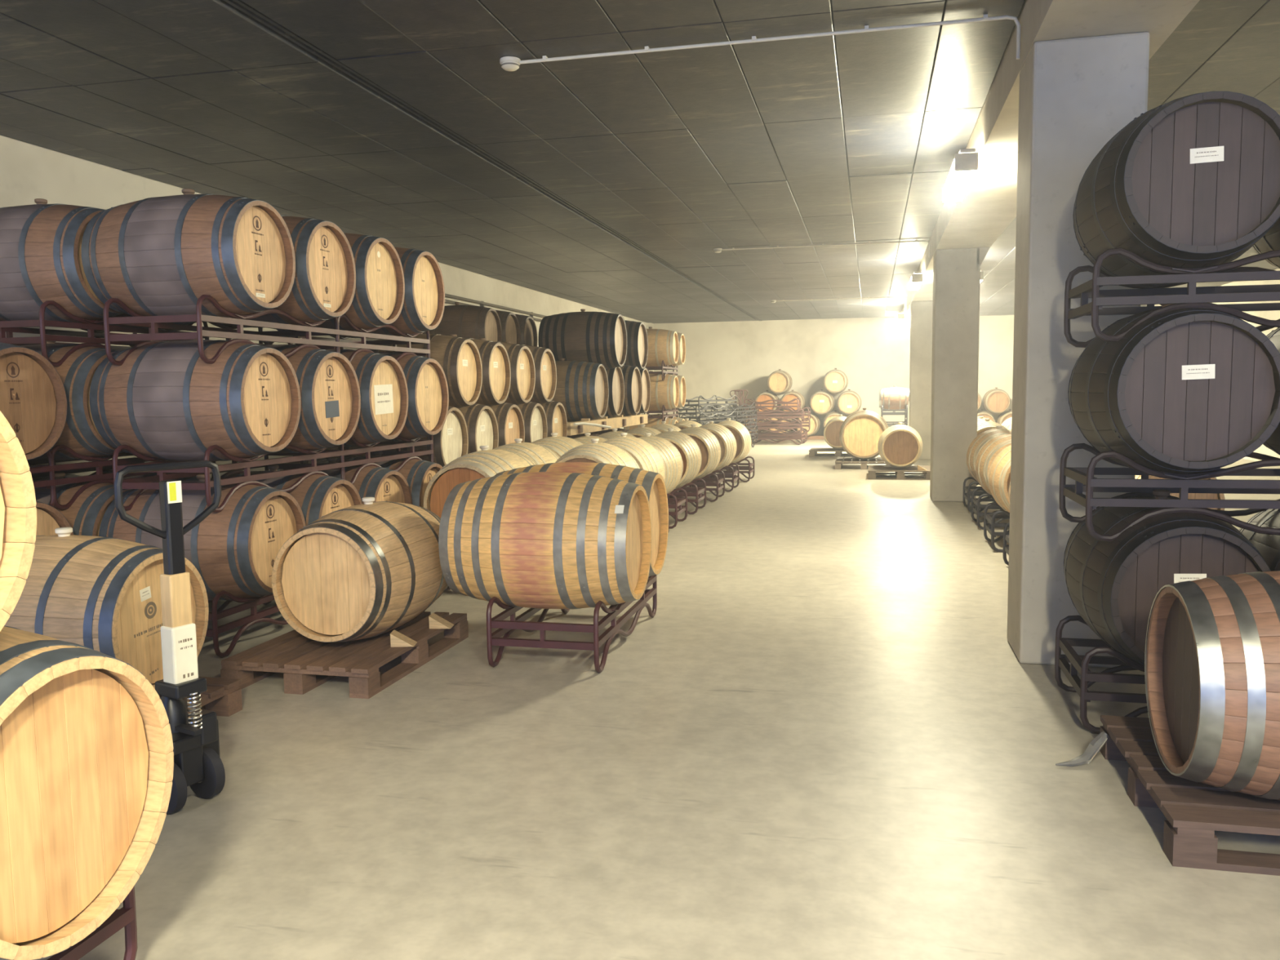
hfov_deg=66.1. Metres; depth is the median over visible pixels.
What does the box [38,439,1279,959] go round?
floor
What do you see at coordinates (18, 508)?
wine barrel
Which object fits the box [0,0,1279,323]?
ceiling
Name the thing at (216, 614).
rack
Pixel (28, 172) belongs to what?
wall
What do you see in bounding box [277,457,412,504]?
wine barrel
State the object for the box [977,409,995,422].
wine barrel
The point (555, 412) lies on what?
wine barrel
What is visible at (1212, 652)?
wine barrel
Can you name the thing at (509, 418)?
wine barrel
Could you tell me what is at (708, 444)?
wine barrel
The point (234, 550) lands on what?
wine barrel
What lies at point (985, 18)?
conduit
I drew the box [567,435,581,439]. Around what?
wine barrel
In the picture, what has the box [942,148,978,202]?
wall lamp
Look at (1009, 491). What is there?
wine barrel
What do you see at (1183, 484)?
rack
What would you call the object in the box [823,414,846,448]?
wine barrel
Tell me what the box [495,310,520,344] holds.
wine barrel
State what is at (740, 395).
rack
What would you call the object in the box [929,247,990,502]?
pillar
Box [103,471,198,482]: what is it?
wine barrel
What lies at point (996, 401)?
wine barrel
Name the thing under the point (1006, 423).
wine barrel
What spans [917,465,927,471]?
wedge
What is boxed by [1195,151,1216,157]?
print
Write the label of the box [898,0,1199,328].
beam
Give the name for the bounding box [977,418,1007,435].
wine barrel
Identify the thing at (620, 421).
timber beam
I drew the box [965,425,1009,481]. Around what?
wine barrel
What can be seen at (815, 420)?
wine barrel
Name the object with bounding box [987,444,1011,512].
wine barrel
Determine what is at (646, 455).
wine barrel
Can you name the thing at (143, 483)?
rack
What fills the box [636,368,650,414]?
wine barrel
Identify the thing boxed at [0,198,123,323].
wine barrel
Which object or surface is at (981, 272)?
wall lamp
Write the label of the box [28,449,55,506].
rack
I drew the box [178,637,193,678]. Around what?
print
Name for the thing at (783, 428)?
rack
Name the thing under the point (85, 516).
wine barrel
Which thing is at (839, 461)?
pallet
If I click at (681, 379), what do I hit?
wine barrel
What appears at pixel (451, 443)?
wine barrel
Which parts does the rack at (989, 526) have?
cross rail, cross rail, rail, rail, rail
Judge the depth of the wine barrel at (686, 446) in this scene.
11.41 m
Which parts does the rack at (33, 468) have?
cross rail, rail, cross rail, rail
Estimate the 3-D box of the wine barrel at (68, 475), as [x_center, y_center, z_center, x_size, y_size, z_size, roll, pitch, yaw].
[-4.323,0.251,6.886,0.950,0.732,0.700,1,5,13]
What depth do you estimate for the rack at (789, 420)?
26.30 m
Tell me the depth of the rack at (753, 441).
24.49 m
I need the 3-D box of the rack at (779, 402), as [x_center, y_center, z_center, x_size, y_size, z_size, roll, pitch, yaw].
[3.473,-1.952,25.820,1.427,0.372,0.607,1,5,15]
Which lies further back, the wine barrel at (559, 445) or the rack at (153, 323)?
the wine barrel at (559, 445)
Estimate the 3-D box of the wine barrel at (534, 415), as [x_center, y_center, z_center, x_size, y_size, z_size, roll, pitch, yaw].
[-1.558,-0.558,10.772,0.950,0.736,0.700,1,5,13]
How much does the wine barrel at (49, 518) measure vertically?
0.732 m
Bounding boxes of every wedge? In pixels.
[390,629,417,647]
[428,613,454,628]
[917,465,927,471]
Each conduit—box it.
[519,13,1021,63]
[721,239,930,257]
[776,296,907,306]
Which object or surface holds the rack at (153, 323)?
on the wine barrel at (329, 385)
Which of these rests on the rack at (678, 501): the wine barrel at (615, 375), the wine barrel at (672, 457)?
the wine barrel at (672, 457)
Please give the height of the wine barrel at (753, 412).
0.736 m
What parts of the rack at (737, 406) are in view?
rail, rail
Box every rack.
[0,300,208,367]
[26,444,215,509]
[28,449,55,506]
[47,885,137,959]
[102,294,339,365]
[111,444,344,512]
[205,590,288,657]
[258,313,430,362]
[264,435,433,484]
[486,574,657,672]
[644,360,677,380]
[644,404,678,421]
[666,478,706,514]
[666,488,687,528]
[668,469,724,502]
[675,404,734,420]
[678,395,737,412]
[679,410,736,424]
[685,462,739,492]
[711,401,755,418]
[711,418,756,432]
[713,409,756,424]
[719,456,754,482]
[729,389,751,439]
[743,398,800,413]
[746,418,802,434]
[746,425,757,439]
[748,408,804,423]
[751,428,807,442]
[751,429,805,444]
[751,432,754,447]
[755,406,810,421]
[756,417,810,432]
[880,404,908,420]
[885,417,907,427]
[962,476,997,513]
[971,488,1009,529]
[983,502,1009,552]
[1003,522,1009,564]
[1054,615,1147,733]
[1059,443,1279,542]
[1063,247,1279,347]
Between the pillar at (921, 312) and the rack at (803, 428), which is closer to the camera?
the pillar at (921, 312)
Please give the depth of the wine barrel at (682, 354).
18.84 m
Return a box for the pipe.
[444,293,546,321]
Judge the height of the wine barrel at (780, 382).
0.736 m
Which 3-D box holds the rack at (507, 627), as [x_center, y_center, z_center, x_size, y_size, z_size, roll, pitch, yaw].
[-0.346,0.749,5.752,0.640,0.372,1.427,1,5,13]
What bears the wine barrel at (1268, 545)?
on the rack at (1078, 663)
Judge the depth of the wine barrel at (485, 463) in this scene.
7.10 m
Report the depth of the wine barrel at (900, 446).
15.57 m
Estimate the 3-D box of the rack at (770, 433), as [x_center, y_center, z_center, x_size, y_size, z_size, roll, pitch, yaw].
[3.593,-1.129,25.868,1.427,0.372,0.607,1,5,18]
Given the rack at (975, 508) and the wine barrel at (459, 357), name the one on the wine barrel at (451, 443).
the wine barrel at (459, 357)
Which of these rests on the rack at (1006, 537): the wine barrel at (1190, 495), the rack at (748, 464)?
the wine barrel at (1190, 495)
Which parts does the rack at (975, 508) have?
cross rail, cross rail, rail, rail, rail, rail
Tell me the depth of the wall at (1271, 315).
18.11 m
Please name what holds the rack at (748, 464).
on the floor
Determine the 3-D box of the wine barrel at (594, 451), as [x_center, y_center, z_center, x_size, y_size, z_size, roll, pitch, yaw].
[-0.377,0.041,8.344,0.748,0.784,0.980,0,5,11]
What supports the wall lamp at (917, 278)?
attached to the beam at (988, 206)
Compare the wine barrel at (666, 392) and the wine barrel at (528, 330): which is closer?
the wine barrel at (528, 330)
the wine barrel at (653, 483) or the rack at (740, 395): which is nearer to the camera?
the wine barrel at (653, 483)
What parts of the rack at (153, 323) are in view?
cross rail, cross rail, rail, rail, rail, rail, cross rail, cross rail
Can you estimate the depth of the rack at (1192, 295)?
3.92 m
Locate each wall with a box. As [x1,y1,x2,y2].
[0,134,654,478]
[653,315,1013,435]
[1154,268,1279,461]
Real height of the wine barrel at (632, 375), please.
0.842 m
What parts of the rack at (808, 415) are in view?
rail, rail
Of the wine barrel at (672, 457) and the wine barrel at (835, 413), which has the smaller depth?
the wine barrel at (672, 457)
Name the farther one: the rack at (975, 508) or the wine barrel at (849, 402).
the wine barrel at (849, 402)
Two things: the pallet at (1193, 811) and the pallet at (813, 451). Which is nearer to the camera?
the pallet at (1193, 811)
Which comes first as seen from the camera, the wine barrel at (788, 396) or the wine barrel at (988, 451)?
the wine barrel at (988, 451)
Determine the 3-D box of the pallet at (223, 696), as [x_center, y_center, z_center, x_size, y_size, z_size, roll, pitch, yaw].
[-2.516,1.023,4.297,1.209,0.144,0.806,1,5,13]
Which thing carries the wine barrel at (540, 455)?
on the rack
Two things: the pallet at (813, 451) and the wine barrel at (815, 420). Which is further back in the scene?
the wine barrel at (815, 420)
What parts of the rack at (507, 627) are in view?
rail, rail, cross rail, cross rail, rail, rail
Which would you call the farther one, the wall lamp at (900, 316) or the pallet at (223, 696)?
the wall lamp at (900, 316)
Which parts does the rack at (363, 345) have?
rail, rail, rail, cross rail, cross rail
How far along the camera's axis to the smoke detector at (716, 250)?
13.84 m
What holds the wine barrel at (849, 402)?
on the wine barrel at (835, 413)
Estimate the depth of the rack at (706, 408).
22.51 m
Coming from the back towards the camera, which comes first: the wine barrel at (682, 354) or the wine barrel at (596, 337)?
the wine barrel at (682, 354)
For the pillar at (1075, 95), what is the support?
on the floor
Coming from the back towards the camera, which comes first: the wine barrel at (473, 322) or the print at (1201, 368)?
the wine barrel at (473, 322)
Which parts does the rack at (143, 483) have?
rail, cross rail, cross rail, rail, rail, rail, cross rail, cross rail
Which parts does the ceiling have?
panel, panel, panel, panel, panel, panel, panel, panel, panel, panel, panel, panel, panel, panel, panel, panel, panel, panel, panel, panel, panel, panel, panel, panel, panel, panel, panel, panel, panel, panel, panel, panel, panel, panel, panel, panel, panel, panel, panel, panel, panel, panel, panel, panel, panel, panel, panel, panel, panel, panel, panel, panel, panel, panel, panel, panel, panel, panel, panel, panel, panel, panel, panel, panel, panel, panel, panel, panel, panel, panel, panel, panel, panel, panel, panel, panel, panel, panel, panel, panel, panel, panel, panel, panel, panel, panel, panel, panel, panel, panel, panel, panel, panel, panel, panel, panel, panel, panel, panel, panel, panel, panel, panel, panel, panel, panel, panel, panel, panel, panel, panel, panel, panel, panel, panel, panel, panel, panel, panel, panel, panel, panel, panel, panel, panel, panel, panel, panel, panel, panel, panel, panel, panel, panel, panel, panel, panel, panel, panel, panel, panel, panel, panel, panel, panel, panel, panel, panel, panel, panel, panel, panel, panel, panel, panel, panel, panel, panel, panel, panel, panel, panel, panel, panel, panel, panel, panel, panel, panel, panel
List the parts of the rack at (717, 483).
rail, rail, rail, rail, cross rail, cross rail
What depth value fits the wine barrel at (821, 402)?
27.74 m
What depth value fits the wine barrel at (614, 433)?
11.66 m
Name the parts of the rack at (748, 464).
rail, rail, rail, rail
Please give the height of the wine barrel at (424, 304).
0.732 m
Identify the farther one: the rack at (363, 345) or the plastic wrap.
the rack at (363, 345)
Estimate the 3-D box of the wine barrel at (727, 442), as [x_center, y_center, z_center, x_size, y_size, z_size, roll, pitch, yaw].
[1.036,-0.484,14.255,0.700,0.736,0.950,1,5,13]
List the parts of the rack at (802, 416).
rail, rail, rail, rail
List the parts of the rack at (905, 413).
cross rail, cross rail, cross rail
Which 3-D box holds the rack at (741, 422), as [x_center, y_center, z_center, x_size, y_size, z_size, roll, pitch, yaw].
[2.284,-1.324,23.991,0.607,0.372,1.427,2,6,30]
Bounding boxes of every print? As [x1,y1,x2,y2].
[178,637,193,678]
[377,392,389,402]
[1187,368,1209,373]
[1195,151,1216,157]
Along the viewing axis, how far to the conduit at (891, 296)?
21.67 m
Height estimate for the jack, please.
1.220 m
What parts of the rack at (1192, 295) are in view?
cross rail, cross rail, rail, rail, rail, rail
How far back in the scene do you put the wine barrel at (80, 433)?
5.61 m
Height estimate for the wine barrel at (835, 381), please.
0.736 m
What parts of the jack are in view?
label plate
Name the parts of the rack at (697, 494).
rail, rail, rail, rail, cross rail, cross rail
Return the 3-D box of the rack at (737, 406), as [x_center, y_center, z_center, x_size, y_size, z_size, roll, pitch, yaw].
[2.280,-1.702,23.957,0.607,0.372,1.427,2,6,27]
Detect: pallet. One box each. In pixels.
[159,676,242,716]
[220,611,468,698]
[808,448,852,457]
[835,457,888,469]
[867,465,930,479]
[1099,715,1279,875]
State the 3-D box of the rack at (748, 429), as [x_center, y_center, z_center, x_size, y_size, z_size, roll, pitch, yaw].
[2.335,-1.135,23.997,0.607,0.372,1.427,2,6,28]
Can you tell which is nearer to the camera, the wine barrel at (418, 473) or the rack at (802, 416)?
the wine barrel at (418, 473)
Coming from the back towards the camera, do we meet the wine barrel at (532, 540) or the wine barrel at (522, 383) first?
the wine barrel at (522, 383)
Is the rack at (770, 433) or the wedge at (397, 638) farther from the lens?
the rack at (770, 433)
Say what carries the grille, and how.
attached to the smoke detector at (508, 63)
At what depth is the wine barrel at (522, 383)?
10.21 m
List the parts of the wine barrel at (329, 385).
label plate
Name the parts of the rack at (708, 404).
cross rail, cross rail, rail, rail, rail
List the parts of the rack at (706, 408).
cross rail, cross rail, rail, rail, rail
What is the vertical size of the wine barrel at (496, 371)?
0.736 m
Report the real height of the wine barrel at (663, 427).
0.736 m
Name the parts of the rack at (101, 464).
rail, rail, rail, rail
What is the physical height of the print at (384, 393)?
0.070 m
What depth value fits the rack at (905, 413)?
23.59 m
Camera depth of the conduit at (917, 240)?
13.51 m
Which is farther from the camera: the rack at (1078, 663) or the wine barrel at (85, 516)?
the wine barrel at (85, 516)
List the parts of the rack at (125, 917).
rail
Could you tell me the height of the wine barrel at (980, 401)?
0.736 m
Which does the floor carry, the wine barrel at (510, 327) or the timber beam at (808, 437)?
the timber beam at (808, 437)
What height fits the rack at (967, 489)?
0.372 m
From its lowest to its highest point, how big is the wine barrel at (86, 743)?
0.744 m
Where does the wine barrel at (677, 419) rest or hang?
on the rack
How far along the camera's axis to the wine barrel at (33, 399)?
5.23 m
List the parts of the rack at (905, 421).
cross rail, cross rail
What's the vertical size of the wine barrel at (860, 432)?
0.932 m
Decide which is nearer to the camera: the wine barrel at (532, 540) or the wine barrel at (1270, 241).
the wine barrel at (1270, 241)
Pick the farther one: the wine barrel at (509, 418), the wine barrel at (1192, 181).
the wine barrel at (509, 418)
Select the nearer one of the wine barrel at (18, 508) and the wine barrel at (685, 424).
the wine barrel at (18, 508)
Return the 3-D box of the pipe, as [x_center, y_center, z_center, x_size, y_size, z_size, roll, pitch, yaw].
[-2.014,-3.203,19.409,0.082,0.160,21.300,1,5,13]
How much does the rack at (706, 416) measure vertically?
0.372 m
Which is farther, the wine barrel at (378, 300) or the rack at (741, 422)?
the rack at (741, 422)
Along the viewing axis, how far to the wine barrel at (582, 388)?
12.71 m
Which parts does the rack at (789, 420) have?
rail, rail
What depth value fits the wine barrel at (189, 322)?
6.41 m
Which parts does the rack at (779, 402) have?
rail, rail, rail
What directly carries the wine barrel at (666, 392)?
on the rack at (663, 411)
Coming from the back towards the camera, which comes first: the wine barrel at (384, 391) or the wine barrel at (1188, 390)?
the wine barrel at (384, 391)
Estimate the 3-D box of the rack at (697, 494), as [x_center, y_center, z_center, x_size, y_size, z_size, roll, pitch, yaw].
[0.049,0.185,11.899,1.427,0.372,0.640,1,5,13]
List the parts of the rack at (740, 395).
rail, rail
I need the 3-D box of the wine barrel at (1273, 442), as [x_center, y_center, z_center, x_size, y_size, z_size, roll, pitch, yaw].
[2.927,-0.389,4.026,0.704,0.736,0.950,1,5,13]
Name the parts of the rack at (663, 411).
cross rail, cross rail, rail, rail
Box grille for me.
[501,62,519,66]
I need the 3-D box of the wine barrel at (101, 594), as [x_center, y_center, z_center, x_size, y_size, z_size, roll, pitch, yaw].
[-2.482,0.577,4.278,0.950,0.744,0.710,1,5,13]
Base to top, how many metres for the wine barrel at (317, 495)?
0.732 m
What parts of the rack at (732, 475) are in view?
rail, rail, rail, rail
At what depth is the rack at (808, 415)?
26.26 m
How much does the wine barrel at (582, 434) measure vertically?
0.736 m
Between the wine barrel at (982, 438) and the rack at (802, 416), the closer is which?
the wine barrel at (982, 438)
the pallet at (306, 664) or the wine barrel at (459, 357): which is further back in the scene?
the wine barrel at (459, 357)
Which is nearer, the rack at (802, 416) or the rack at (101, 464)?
the rack at (101, 464)
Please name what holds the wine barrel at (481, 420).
on the wine barrel
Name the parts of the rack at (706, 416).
cross rail, rail, rail, rail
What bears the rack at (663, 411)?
on the wine barrel at (651, 422)
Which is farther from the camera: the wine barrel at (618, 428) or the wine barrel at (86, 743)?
the wine barrel at (618, 428)
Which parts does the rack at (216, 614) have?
cross rail, cross rail, rail, rail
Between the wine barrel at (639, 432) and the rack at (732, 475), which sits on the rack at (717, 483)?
the wine barrel at (639, 432)
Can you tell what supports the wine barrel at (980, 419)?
on the rack
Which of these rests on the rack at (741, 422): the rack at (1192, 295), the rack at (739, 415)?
the rack at (739, 415)
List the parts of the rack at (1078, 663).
cross rail, cross rail, rail, rail, rail, rail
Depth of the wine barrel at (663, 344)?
17.89 m
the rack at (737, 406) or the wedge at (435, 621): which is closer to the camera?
the wedge at (435, 621)
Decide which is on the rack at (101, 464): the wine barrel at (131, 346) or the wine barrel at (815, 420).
the wine barrel at (131, 346)
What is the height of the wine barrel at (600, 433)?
0.736 m
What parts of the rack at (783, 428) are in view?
rail, rail, rail, rail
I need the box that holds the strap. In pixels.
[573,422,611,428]
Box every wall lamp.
[896,311,905,322]
[908,271,924,290]
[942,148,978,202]
[980,269,983,281]
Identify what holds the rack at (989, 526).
on the floor
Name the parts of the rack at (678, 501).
rail, rail, rail, cross rail, cross rail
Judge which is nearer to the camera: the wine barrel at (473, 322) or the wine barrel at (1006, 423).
the wine barrel at (473, 322)
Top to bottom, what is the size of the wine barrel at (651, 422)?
0.736 m
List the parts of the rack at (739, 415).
rail, rail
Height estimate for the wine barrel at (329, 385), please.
0.732 m
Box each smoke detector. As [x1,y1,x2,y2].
[499,56,520,71]
[713,248,722,253]
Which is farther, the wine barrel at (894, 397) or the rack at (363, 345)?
the wine barrel at (894, 397)
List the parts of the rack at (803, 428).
rail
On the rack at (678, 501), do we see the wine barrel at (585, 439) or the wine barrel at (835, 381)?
the wine barrel at (585, 439)
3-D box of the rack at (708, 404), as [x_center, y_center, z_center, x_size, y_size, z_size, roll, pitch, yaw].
[1.573,-1.777,22.775,0.607,0.372,1.427,4,7,42]
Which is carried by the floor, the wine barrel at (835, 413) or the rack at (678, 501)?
the rack at (678, 501)
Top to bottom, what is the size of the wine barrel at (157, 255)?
0.732 m
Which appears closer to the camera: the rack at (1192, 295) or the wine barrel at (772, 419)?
the rack at (1192, 295)
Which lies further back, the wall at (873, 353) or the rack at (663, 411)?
the wall at (873, 353)
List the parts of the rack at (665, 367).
cross rail, cross rail, cross rail, rail, rail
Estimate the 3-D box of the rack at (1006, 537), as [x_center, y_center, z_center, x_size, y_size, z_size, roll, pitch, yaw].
[3.549,0.546,7.470,1.427,0.372,0.640,1,5,13]
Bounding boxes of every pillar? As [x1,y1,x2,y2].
[908,300,933,459]
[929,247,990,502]
[1007,31,1150,667]
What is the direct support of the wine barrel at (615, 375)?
on the timber beam
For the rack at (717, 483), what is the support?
on the floor
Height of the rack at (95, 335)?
0.372 m
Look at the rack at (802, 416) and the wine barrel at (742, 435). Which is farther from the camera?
the rack at (802, 416)
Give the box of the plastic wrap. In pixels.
[1055,731,1109,766]
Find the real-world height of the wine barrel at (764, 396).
0.736 m
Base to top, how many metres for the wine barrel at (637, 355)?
0.842 m
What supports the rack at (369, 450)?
on the wine barrel at (418, 473)
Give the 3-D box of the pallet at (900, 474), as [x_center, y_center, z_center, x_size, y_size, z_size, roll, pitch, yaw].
[4.229,-0.124,16.014,1.012,0.144,1.104,1,5,13]
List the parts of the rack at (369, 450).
rail, rail, rail, cross rail, cross rail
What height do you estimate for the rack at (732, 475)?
0.372 m
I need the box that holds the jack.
[113,459,225,814]
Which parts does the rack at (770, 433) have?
rail, rail, rail, rail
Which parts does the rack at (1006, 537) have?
cross rail, cross rail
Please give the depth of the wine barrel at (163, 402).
5.42 m
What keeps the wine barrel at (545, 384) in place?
on the wine barrel at (534, 415)
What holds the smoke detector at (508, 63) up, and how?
attached to the ceiling
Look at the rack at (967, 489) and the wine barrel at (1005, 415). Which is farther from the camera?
the wine barrel at (1005, 415)
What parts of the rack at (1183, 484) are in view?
cross rail, cross rail, rail, rail, rail, rail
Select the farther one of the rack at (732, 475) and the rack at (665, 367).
the rack at (665, 367)
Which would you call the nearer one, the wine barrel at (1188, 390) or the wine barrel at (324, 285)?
the wine barrel at (1188, 390)
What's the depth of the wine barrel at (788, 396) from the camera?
27.92 m
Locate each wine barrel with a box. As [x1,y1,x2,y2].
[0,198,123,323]
[0,342,66,460]
[0,410,36,631]
[0,625,173,959]
[4,527,208,688]
[15,500,73,616]
[18,340,124,460]
[32,472,131,536]
[32,473,79,479]
[81,188,295,317]
[89,339,301,461]
[97,313,196,329]
[98,474,306,600]
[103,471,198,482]
[113,345,133,453]
[209,465,362,525]
[221,215,355,327]
[261,341,360,453]
[271,232,404,331]
[271,497,448,642]
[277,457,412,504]
[324,349,408,447]
[325,451,442,507]
[338,405,468,467]
[339,247,444,337]
[369,332,482,408]
[370,349,448,441]
[422,302,502,342]
[423,444,537,518]
[438,471,652,608]
[449,334,511,406]
[457,403,498,453]
[479,337,535,404]
[489,402,524,446]
[492,438,559,464]
[494,462,668,577]
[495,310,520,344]
[504,341,556,404]
[515,314,537,346]
[516,401,547,442]
[532,432,583,457]
[537,308,626,369]
[541,400,567,437]
[551,358,608,422]
[555,438,639,468]
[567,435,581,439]
[573,432,608,444]
[576,432,599,436]
[591,430,611,435]
[595,366,624,419]
[597,428,634,439]
[602,432,666,482]
[607,427,629,431]
[609,364,642,417]
[623,320,648,369]
[623,414,678,430]
[625,424,661,437]
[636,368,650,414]
[639,432,683,493]
[645,326,679,366]
[648,373,679,410]
[650,421,681,432]
[653,413,684,422]
[654,428,702,488]
[662,332,685,367]
[668,373,685,408]
[672,417,702,429]
[678,424,720,479]
[699,421,737,471]
[717,417,751,463]
[743,412,766,432]
[755,390,779,411]
[767,368,792,395]
[768,417,792,432]
[780,390,804,411]
[795,410,820,435]
[808,389,834,415]
[822,368,848,394]
[822,410,844,428]
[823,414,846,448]
[836,389,862,415]
[839,408,888,459]
[877,422,922,468]
[879,385,909,409]
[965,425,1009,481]
[974,430,1011,494]
[977,393,982,409]
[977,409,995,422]
[977,416,993,422]
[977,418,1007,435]
[982,387,1010,414]
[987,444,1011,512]
[995,408,1012,424]
[1001,417,1012,428]
[1008,482,1010,502]
[1063,489,1271,665]
[1067,303,1279,474]
[1072,91,1279,284]
[1134,475,1225,510]
[1144,570,1279,799]
[1238,508,1279,571]
[1252,217,1279,268]
[1262,327,1279,455]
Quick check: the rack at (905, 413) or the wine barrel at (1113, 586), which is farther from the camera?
the rack at (905, 413)
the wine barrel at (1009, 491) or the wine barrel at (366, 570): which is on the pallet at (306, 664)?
the wine barrel at (366, 570)
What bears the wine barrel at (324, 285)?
on the rack at (153, 323)
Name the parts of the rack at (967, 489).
rail, rail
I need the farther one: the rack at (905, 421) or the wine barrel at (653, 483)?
the rack at (905, 421)
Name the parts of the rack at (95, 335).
cross rail, cross rail, rail, rail, rail, rail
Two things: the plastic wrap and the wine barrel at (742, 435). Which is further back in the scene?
the wine barrel at (742, 435)
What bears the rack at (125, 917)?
on the floor
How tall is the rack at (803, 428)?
0.372 m
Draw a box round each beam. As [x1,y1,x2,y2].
[567,413,647,435]
[805,435,824,439]
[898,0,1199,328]
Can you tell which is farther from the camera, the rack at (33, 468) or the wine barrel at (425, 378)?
the wine barrel at (425, 378)

